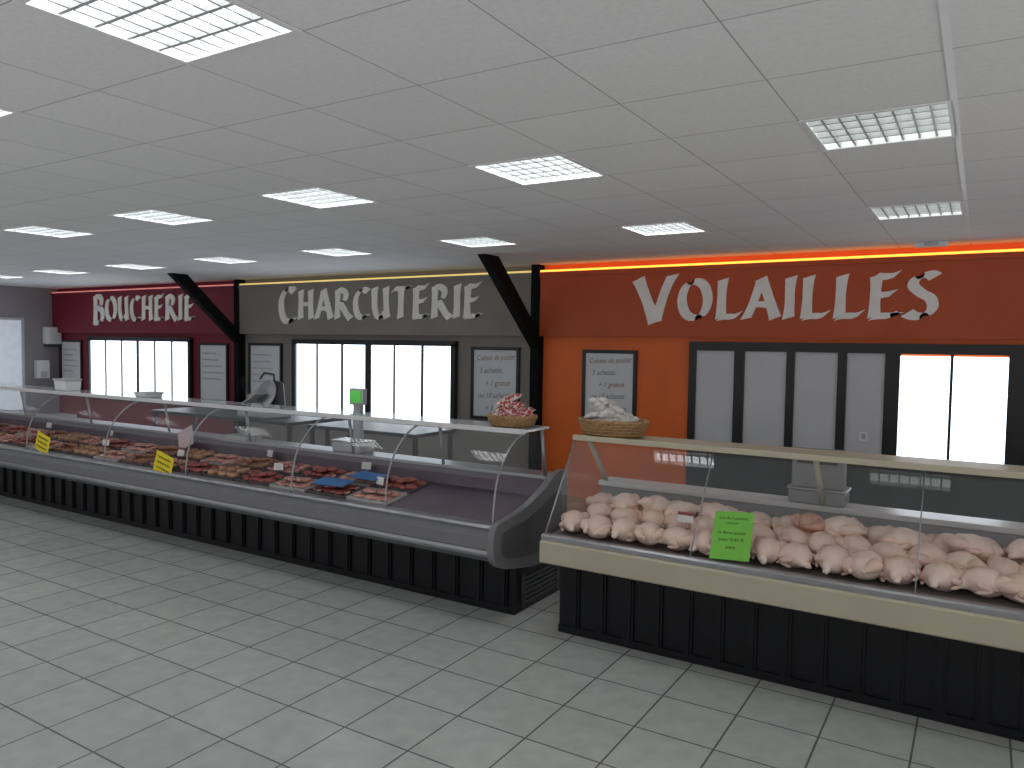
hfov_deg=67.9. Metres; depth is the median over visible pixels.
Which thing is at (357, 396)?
scale
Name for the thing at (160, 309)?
shop sign
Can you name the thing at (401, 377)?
window
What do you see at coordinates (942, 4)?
trim
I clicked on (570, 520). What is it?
chicken
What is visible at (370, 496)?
meat cut
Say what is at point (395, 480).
meat cut
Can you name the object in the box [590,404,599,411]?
sausage
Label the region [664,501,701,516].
chicken
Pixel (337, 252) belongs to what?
ceiling light
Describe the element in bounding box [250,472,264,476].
meat cut
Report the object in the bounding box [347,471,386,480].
sheet
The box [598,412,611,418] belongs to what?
sausage
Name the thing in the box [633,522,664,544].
chicken
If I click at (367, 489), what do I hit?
meat cut
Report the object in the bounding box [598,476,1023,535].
countertop
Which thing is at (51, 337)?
dispenser
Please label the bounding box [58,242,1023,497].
wall
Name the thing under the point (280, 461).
tray
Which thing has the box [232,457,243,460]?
meat cut
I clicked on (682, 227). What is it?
ceiling light
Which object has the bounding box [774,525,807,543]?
chicken
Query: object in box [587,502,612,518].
chicken
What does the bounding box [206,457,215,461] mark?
meat cut
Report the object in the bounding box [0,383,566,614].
display case
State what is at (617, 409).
sausage
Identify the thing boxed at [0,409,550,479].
countertop
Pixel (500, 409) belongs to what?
sausage
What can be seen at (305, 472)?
meat cut
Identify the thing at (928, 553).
chicken
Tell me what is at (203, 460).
tray
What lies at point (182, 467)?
meat cut
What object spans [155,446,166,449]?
sausage
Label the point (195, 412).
work table
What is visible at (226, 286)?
strip light
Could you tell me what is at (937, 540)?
chicken
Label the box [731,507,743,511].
chicken
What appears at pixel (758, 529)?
chicken
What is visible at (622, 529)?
chicken
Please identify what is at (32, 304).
wall
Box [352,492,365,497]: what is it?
meat cut
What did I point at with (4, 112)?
ceiling light
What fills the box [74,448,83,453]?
terrine
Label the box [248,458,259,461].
sausage
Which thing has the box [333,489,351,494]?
meat cut
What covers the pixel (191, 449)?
terrine
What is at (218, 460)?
meat cut
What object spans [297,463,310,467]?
sausage
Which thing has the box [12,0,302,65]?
ceiling light
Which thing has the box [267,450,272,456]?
price tag
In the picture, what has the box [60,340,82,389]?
menu board
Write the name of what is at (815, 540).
chicken
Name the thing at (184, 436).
price card
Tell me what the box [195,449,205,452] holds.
terrine
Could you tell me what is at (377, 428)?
work table
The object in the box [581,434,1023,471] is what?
shelf
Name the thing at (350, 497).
tray
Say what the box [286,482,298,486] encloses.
meat cut
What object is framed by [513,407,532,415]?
sausage
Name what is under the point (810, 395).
window
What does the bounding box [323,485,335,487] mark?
meat cut
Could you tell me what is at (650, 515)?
chicken
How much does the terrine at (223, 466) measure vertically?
0.060 m
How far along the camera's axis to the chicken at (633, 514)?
4.98 m
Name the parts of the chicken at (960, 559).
leg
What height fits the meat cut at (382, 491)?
0.034 m
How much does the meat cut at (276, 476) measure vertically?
0.038 m
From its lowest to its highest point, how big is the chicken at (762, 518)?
0.152 m
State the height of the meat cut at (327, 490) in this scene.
0.038 m
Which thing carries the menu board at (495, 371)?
attached to the wall at (663, 362)
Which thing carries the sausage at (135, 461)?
in the tray at (120, 460)
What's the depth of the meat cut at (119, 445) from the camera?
8.11 m
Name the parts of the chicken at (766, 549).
leg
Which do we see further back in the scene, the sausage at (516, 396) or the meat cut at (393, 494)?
the meat cut at (393, 494)
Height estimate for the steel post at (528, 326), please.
2.920 m
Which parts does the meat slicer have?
handle, blade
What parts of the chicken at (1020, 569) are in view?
leg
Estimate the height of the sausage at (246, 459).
0.039 m
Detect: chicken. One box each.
[559,510,590,532]
[580,515,611,538]
[586,492,612,505]
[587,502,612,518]
[609,517,639,541]
[610,507,641,524]
[611,492,639,510]
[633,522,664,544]
[637,495,670,512]
[639,509,665,529]
[658,526,693,550]
[662,513,694,529]
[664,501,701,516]
[688,528,712,554]
[690,515,713,532]
[700,502,732,518]
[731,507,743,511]
[744,511,772,529]
[750,535,754,557]
[750,535,786,564]
[752,522,776,538]
[771,515,795,529]
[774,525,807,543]
[778,542,814,568]
[791,513,825,533]
[805,531,836,554]
[814,544,855,575]
[824,515,867,536]
[834,534,871,551]
[842,550,883,579]
[864,525,893,545]
[867,541,907,559]
[876,527,921,552]
[879,555,921,584]
[905,543,946,570]
[915,531,934,543]
[919,562,964,591]
[930,533,954,553]
[942,533,993,559]
[944,551,988,569]
[960,566,1011,597]
[982,537,1006,562]
[986,554,1020,575]
[999,573,1023,603]
[1004,539,1023,561]
[1018,562,1023,573]
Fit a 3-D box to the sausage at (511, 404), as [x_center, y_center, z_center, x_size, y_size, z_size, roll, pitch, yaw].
[0.019,0.155,5.678,0.156,0.042,0.044,2,3,26]
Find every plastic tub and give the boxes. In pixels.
[52,378,82,390]
[133,391,164,397]
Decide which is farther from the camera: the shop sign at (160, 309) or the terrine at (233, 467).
the shop sign at (160, 309)
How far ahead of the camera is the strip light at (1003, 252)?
7.91 m
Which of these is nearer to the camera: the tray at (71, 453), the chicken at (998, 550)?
the chicken at (998, 550)
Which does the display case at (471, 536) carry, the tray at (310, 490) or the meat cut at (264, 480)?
the tray at (310, 490)
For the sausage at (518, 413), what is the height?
0.072 m
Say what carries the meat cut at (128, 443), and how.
in the tray at (113, 448)
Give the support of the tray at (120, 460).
on the display case at (471, 536)
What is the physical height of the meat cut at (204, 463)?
0.039 m
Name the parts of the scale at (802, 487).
platter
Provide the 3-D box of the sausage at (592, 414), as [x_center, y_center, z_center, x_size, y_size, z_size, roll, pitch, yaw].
[0.609,0.213,5.246,0.158,0.040,0.045,1,3,-20]
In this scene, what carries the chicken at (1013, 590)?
on the display case at (955, 657)
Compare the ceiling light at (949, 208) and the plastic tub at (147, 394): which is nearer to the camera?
the ceiling light at (949, 208)
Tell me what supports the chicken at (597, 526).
on the display case at (955, 657)
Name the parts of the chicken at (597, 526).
leg, leg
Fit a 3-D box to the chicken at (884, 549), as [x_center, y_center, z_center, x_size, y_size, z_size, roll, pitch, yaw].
[2.080,0.948,4.207,0.203,0.152,0.287,-1,3,-30]
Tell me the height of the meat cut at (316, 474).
0.038 m
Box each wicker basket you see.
[486,412,537,427]
[578,416,648,438]
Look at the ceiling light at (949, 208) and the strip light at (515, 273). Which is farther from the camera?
the strip light at (515, 273)
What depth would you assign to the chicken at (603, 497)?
5.33 m
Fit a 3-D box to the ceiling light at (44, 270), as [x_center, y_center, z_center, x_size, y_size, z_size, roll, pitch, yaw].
[-6.898,-1.764,11.608,0.600,0.106,0.600,3,3,32]
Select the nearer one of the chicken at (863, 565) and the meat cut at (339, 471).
the chicken at (863, 565)
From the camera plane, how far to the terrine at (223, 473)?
6.77 m
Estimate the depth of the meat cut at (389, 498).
5.79 m
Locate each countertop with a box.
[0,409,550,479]
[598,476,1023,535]
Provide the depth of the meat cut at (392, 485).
6.12 m
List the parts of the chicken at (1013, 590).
leg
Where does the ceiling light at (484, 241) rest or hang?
attached to the ceiling
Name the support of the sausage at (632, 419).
in the wicker basket at (614, 429)
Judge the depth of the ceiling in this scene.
3.69 m
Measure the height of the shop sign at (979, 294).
0.828 m
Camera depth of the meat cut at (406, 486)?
6.04 m
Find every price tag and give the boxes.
[177,449,184,458]
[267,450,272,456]
[274,463,282,473]
[361,462,370,470]
[376,476,383,488]
[678,511,693,528]
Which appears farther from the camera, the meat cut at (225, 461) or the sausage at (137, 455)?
the sausage at (137, 455)
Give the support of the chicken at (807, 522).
on the chicken
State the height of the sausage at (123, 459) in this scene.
0.036 m
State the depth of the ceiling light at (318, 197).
5.40 m
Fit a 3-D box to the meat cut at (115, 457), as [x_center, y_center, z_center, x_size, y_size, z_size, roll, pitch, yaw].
[-3.978,0.741,7.666,0.148,0.035,0.083,1,3,4]
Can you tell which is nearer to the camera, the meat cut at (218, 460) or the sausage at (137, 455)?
the meat cut at (218, 460)
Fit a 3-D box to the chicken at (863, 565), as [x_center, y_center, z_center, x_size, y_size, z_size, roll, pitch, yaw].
[1.893,0.977,4.076,0.241,0.156,0.236,1,3,3]
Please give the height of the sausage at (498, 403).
0.057 m
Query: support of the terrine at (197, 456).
in the tray at (175, 456)
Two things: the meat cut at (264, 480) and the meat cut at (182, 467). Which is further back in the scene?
the meat cut at (182, 467)
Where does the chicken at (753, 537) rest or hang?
on the display case at (955, 657)
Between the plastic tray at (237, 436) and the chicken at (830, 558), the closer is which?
the chicken at (830, 558)
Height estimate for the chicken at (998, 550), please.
0.162 m
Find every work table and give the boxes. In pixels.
[151,407,331,445]
[307,420,454,459]
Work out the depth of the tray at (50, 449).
8.13 m
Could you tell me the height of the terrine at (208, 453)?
0.059 m
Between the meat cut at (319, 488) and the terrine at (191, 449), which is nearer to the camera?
the meat cut at (319, 488)
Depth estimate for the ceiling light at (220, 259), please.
9.64 m
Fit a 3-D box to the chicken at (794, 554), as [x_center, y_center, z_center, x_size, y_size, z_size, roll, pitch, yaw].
[1.599,0.966,4.304,0.238,0.144,0.235,3,4,35]
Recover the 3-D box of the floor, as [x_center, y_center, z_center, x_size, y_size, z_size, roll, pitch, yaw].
[-3.787,1.548,6.821,19.600,0.100,9.900,3,3,32]
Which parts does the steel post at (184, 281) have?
post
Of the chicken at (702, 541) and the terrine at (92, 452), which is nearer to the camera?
the chicken at (702, 541)
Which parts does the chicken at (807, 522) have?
leg, leg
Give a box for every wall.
[0,285,59,413]
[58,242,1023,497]
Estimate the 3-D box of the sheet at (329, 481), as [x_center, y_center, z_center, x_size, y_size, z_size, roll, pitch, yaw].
[-1.446,0.791,6.141,0.320,0.029,0.169,2,3,26]
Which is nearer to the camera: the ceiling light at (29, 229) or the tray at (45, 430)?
the ceiling light at (29, 229)
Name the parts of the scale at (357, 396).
platter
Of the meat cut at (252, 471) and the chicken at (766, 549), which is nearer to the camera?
the chicken at (766, 549)
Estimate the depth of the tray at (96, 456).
7.72 m
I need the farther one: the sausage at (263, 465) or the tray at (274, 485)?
the sausage at (263, 465)
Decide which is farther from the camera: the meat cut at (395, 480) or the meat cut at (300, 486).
the meat cut at (300, 486)
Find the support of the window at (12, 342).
in the wall at (32, 304)
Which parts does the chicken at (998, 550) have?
leg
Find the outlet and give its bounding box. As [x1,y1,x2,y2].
[44,344,59,346]
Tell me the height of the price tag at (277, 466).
0.110 m
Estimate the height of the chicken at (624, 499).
0.144 m
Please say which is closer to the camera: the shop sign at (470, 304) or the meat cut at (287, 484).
the meat cut at (287, 484)
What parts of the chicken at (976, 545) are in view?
leg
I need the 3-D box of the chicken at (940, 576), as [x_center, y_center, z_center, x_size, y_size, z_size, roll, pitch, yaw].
[2.223,0.992,3.925,0.230,0.150,0.232,1,3,0]
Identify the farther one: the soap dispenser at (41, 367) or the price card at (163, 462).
the soap dispenser at (41, 367)
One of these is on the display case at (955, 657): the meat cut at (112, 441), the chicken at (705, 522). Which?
the chicken at (705, 522)
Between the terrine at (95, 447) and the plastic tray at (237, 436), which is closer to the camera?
the plastic tray at (237, 436)
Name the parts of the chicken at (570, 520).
leg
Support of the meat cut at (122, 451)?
on the meat cut
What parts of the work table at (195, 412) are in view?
leg, leg, leg, leg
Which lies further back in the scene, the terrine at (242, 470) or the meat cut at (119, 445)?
the meat cut at (119, 445)
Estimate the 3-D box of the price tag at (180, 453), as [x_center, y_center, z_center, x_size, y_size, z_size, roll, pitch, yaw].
[-3.248,0.701,7.455,0.090,0.110,0.015,2,3,27]
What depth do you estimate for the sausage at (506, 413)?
5.63 m
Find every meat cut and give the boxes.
[106,450,117,453]
[109,440,120,443]
[111,456,125,459]
[115,444,127,447]
[117,450,125,454]
[124,441,136,445]
[139,448,152,451]
[142,443,154,446]
[179,465,188,469]
[187,462,200,466]
[187,467,197,470]
[193,468,208,472]
[199,461,209,465]
[204,465,218,468]
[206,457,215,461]
[213,458,225,462]
[214,454,225,457]
[221,460,236,463]
[225,454,237,457]
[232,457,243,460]
[242,475,251,479]
[248,470,262,473]
[249,477,262,481]
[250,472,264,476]
[259,478,275,482]
[263,471,276,475]
[269,474,284,478]
[275,480,286,485]
[284,476,297,480]
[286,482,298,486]
[294,484,311,488]
[296,477,312,481]
[302,470,312,475]
[311,472,323,476]
[313,467,326,471]
[313,485,324,491]
[322,473,336,477]
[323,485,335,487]
[324,466,337,470]
[324,488,337,492]
[330,469,346,474]
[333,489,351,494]
[343,485,360,489]
[349,478,363,481]
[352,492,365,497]
[360,480,375,483]
[363,487,376,492]
[363,494,378,499]
[375,496,393,501]
[378,489,391,493]
[387,492,401,496]
[388,482,403,487]
[390,478,405,482]
[399,484,417,489]
[403,477,417,481]
[410,480,425,485]
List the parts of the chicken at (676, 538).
leg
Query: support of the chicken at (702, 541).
on the display case at (955, 657)
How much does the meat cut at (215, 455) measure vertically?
0.034 m
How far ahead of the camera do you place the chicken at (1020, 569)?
3.83 m
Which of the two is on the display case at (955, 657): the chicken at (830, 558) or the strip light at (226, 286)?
the chicken at (830, 558)
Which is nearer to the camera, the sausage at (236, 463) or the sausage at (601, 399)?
the sausage at (601, 399)
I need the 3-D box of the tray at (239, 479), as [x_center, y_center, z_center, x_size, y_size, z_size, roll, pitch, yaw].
[-2.180,0.823,6.630,0.410,0.059,0.250,3,3,32]
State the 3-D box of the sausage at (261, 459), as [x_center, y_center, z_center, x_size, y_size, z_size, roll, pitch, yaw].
[-2.328,0.705,7.097,0.183,0.038,0.041,2,3,17]
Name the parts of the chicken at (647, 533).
leg, leg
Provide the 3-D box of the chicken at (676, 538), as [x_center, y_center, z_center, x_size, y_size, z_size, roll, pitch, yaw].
[1.034,0.941,4.624,0.236,0.142,0.236,-1,3,-30]
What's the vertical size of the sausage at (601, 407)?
0.066 m
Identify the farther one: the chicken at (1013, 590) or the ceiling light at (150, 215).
the ceiling light at (150, 215)
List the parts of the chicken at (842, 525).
leg, leg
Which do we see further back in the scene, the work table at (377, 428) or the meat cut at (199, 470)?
the work table at (377, 428)
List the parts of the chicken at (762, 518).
leg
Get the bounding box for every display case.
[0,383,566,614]
[539,434,1023,741]
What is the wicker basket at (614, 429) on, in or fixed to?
on the display case at (955, 657)
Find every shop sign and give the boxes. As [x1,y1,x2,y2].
[51,284,233,333]
[238,271,530,335]
[539,248,1023,339]
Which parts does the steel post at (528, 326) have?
post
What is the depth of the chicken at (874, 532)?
4.39 m
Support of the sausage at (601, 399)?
on the sausage
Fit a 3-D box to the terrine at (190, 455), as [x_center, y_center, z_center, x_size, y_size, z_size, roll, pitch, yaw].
[-3.177,0.703,7.518,0.129,0.063,0.108,3,4,39]
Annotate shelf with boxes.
[0,383,548,432]
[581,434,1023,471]
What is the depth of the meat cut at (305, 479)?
6.35 m
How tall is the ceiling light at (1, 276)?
0.106 m
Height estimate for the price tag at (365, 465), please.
0.110 m
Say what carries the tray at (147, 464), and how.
on the display case at (471, 536)
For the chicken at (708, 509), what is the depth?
4.79 m
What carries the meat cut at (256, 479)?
in the tray at (239, 479)
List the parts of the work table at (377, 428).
leg, leg, leg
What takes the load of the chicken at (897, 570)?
on the display case at (955, 657)
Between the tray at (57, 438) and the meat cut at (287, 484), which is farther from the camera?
the tray at (57, 438)
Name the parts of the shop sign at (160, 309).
moulding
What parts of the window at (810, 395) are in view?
panel, panel, panel, panel, pane, pane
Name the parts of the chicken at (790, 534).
leg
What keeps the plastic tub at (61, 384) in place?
on the display case at (471, 536)
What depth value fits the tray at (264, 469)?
6.76 m
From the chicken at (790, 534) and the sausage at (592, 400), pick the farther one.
the sausage at (592, 400)
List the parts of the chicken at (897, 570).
leg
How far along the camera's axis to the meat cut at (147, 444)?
7.98 m
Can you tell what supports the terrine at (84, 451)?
in the tray at (71, 453)
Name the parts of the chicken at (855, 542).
leg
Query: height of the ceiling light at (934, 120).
0.106 m
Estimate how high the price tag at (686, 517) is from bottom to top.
0.215 m
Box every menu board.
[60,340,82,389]
[198,343,228,400]
[248,343,282,394]
[470,347,520,419]
[581,350,637,416]
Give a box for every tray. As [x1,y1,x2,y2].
[7,441,33,446]
[15,430,49,436]
[46,413,76,418]
[48,448,84,453]
[54,438,87,442]
[70,449,112,457]
[93,450,139,461]
[97,441,138,449]
[118,457,154,465]
[121,443,162,453]
[144,463,187,469]
[172,453,219,461]
[173,464,219,475]
[200,454,248,464]
[203,470,251,480]
[225,433,261,440]
[230,461,280,470]
[235,474,288,485]
[262,463,311,475]
[269,476,318,491]
[296,468,350,479]
[306,484,364,498]
[337,471,386,486]
[346,488,406,504]
[372,479,430,492]
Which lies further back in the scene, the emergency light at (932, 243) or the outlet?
the outlet
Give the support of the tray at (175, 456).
on the display case at (471, 536)
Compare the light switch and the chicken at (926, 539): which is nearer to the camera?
the chicken at (926, 539)
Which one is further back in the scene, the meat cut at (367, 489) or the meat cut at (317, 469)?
the meat cut at (317, 469)
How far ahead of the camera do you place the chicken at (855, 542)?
4.26 m
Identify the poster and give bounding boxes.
[709,511,753,561]
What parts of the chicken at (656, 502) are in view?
leg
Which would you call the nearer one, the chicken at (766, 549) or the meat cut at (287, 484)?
the chicken at (766, 549)
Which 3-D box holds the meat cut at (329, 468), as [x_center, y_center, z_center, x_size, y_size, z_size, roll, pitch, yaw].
[-1.579,0.738,6.623,0.148,0.039,0.084,2,3,22]
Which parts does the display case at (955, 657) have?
shelf post, shelf rail, shelf post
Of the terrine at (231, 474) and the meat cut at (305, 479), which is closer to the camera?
the meat cut at (305, 479)
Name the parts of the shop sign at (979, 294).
moulding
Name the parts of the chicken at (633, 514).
leg, leg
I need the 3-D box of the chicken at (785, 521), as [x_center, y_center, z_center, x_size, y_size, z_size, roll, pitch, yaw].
[1.706,0.886,4.695,0.219,0.150,0.223,1,3,2]
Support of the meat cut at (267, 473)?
on the meat cut at (276, 476)
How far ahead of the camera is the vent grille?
5.62 m
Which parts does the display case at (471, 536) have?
shelf post, shelf post, shelf post, shelf post, shelf rail, shelf post, shelf post, panel, shelf post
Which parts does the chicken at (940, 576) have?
leg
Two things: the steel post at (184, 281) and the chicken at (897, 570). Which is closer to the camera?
the chicken at (897, 570)
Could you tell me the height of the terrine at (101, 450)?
0.058 m
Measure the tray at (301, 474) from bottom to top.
0.059 m
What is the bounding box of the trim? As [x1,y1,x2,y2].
[938,0,970,242]
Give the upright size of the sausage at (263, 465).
0.037 m
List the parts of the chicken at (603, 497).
leg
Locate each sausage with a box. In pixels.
[122,458,133,461]
[134,460,145,463]
[135,454,145,456]
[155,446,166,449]
[235,462,248,466]
[244,457,251,462]
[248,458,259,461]
[249,464,261,468]
[252,463,267,466]
[260,458,271,460]
[277,461,292,464]
[281,469,294,472]
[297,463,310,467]
[494,401,515,406]
[495,407,511,412]
[498,411,517,415]
[501,393,522,400]
[502,406,516,414]
[507,402,522,406]
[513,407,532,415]
[515,410,529,416]
[584,411,595,418]
[589,397,598,403]
[589,412,599,417]
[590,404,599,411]
[598,397,615,404]
[598,404,604,410]
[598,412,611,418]
[602,410,623,417]
[607,404,625,413]
[608,405,614,415]
[624,413,633,416]
[625,416,639,421]
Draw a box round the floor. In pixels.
[0,495,1023,767]
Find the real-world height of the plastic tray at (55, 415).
0.040 m
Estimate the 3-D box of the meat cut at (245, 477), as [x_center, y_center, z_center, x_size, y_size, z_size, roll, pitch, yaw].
[-2.316,0.816,6.649,0.080,0.038,0.141,-1,4,-35]
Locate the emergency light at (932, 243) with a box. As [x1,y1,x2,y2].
[914,241,948,247]
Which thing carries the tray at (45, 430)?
on the display case at (471, 536)
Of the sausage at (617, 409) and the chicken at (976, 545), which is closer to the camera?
the chicken at (976, 545)
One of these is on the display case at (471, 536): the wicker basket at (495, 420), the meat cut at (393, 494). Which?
the wicker basket at (495, 420)
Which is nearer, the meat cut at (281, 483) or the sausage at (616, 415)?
the sausage at (616, 415)
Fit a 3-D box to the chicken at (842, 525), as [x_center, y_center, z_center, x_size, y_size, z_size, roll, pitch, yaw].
[1.943,0.850,4.444,0.244,0.156,0.243,0,3,-18]
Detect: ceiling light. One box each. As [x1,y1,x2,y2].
[0,107,21,119]
[0,225,95,237]
[0,275,23,278]
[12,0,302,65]
[31,269,88,273]
[102,263,166,269]
[108,209,217,225]
[190,256,260,263]
[256,186,378,208]
[298,247,374,256]
[436,236,518,247]
[468,153,607,185]
[617,221,708,235]
[799,100,957,151]
[867,200,964,220]
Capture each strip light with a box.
[52,284,233,292]
[239,271,530,284]
[540,248,1023,271]
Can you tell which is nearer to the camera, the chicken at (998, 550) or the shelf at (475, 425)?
the chicken at (998, 550)
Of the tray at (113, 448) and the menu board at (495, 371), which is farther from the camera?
the menu board at (495, 371)
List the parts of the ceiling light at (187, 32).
lamp panel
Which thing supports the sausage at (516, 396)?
on the sausage at (498, 403)
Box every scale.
[331,388,374,453]
[787,447,850,507]
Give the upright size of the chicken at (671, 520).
0.157 m
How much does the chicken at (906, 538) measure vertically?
0.145 m
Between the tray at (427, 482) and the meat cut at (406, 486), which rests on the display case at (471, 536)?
the tray at (427, 482)
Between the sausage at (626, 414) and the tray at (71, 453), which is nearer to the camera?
the sausage at (626, 414)
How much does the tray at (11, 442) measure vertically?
0.059 m
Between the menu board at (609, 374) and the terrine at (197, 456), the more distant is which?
the menu board at (609, 374)
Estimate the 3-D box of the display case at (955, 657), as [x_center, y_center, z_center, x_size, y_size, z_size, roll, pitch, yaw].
[1.859,1.054,4.475,3.290,1.292,1.075,3,3,32]
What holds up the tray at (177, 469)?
on the display case at (471, 536)
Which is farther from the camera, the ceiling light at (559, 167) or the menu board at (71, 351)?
the menu board at (71, 351)
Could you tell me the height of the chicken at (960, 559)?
0.149 m
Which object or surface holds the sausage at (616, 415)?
on the sausage
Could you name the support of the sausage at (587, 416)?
on the sausage
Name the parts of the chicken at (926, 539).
leg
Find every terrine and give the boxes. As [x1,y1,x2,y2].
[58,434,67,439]
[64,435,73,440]
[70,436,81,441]
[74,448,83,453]
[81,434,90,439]
[81,449,91,454]
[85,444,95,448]
[88,450,99,455]
[92,446,101,449]
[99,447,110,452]
[184,452,195,458]
[189,448,197,451]
[193,453,205,459]
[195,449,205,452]
[203,450,214,456]
[207,468,219,474]
[217,469,229,476]
[218,464,229,469]
[227,465,238,470]
[227,471,239,477]
[236,467,250,474]
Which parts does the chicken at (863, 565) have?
leg, leg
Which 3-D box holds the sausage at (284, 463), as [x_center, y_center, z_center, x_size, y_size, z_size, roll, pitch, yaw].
[-2.062,0.722,6.922,0.173,0.039,0.037,1,3,1]
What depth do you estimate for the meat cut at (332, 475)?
6.51 m
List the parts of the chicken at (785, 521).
leg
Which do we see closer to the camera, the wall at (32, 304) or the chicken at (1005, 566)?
the chicken at (1005, 566)
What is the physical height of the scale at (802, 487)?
0.358 m
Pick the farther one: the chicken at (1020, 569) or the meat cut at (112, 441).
the meat cut at (112, 441)
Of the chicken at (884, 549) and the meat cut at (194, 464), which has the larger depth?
the meat cut at (194, 464)
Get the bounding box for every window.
[0,317,25,411]
[87,337,193,406]
[292,339,457,428]
[686,342,1023,522]
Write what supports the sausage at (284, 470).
in the tray at (264, 469)
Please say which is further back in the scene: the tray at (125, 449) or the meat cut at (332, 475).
the tray at (125, 449)
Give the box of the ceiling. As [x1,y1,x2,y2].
[0,0,1023,288]
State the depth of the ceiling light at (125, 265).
10.65 m
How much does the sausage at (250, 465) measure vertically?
0.034 m
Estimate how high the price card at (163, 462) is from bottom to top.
0.244 m
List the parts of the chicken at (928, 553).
leg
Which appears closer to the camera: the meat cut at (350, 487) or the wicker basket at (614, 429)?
the wicker basket at (614, 429)
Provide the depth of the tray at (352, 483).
6.27 m
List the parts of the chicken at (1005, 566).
leg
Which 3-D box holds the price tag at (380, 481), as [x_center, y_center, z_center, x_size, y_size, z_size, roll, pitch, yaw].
[-1.060,0.802,6.105,0.090,0.110,0.015,4,4,43]
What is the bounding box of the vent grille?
[521,564,558,607]
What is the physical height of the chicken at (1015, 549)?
0.136 m
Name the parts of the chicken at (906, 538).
leg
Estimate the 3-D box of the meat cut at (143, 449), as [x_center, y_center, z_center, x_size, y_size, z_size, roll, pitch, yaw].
[-3.806,0.687,7.912,0.150,0.036,0.084,1,3,7]
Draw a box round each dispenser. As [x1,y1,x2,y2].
[34,360,49,377]
[43,327,61,346]
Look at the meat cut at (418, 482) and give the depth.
6.14 m
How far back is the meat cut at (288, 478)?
6.41 m
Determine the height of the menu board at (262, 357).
0.970 m
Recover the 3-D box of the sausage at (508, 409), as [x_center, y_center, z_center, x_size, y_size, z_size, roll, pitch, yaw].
[-0.022,0.197,5.672,0.054,0.079,0.185,-1,4,-35]
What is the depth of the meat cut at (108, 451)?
7.79 m
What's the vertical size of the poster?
0.256 m
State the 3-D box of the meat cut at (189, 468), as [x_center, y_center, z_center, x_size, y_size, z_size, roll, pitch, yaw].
[-2.951,0.787,7.042,0.142,0.037,0.080,2,3,29]
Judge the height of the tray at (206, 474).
0.059 m
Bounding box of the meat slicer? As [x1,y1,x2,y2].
[237,372,290,418]
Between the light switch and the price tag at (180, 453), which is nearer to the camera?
the price tag at (180, 453)
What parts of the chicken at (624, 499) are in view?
leg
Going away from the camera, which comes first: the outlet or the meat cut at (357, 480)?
the meat cut at (357, 480)
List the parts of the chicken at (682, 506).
leg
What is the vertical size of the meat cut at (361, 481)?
0.034 m
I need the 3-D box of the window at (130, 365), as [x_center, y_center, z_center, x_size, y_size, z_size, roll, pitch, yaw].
[-7.061,-0.273,14.319,3.267,1.215,0.070,3,3,32]
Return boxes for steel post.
[167,273,245,432]
[477,254,544,469]
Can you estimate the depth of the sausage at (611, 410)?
5.19 m
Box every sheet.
[311,477,355,486]
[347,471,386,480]
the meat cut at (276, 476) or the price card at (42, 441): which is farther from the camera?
the price card at (42, 441)
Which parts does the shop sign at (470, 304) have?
moulding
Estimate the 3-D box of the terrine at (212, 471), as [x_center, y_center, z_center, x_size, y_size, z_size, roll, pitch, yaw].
[-2.701,0.789,6.880,0.120,0.059,0.101,3,4,39]
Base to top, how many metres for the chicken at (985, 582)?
0.151 m
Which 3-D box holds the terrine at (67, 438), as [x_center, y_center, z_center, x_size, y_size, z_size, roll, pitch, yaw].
[-5.045,0.617,8.671,0.128,0.062,0.107,2,3,23]
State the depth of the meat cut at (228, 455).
7.29 m
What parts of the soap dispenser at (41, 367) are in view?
push plate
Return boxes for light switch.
[859,431,868,441]
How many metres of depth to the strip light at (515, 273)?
10.83 m
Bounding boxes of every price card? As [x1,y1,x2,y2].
[35,431,50,452]
[153,450,173,472]
[178,425,193,447]
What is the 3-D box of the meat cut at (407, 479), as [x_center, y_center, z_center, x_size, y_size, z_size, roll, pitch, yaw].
[-0.832,0.773,6.163,0.148,0.040,0.084,1,3,4]
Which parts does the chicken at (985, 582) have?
leg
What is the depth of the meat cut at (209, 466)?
7.04 m
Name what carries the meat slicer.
on the work table at (195, 412)
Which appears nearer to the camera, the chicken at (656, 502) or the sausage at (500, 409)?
the chicken at (656, 502)
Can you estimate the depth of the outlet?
15.54 m

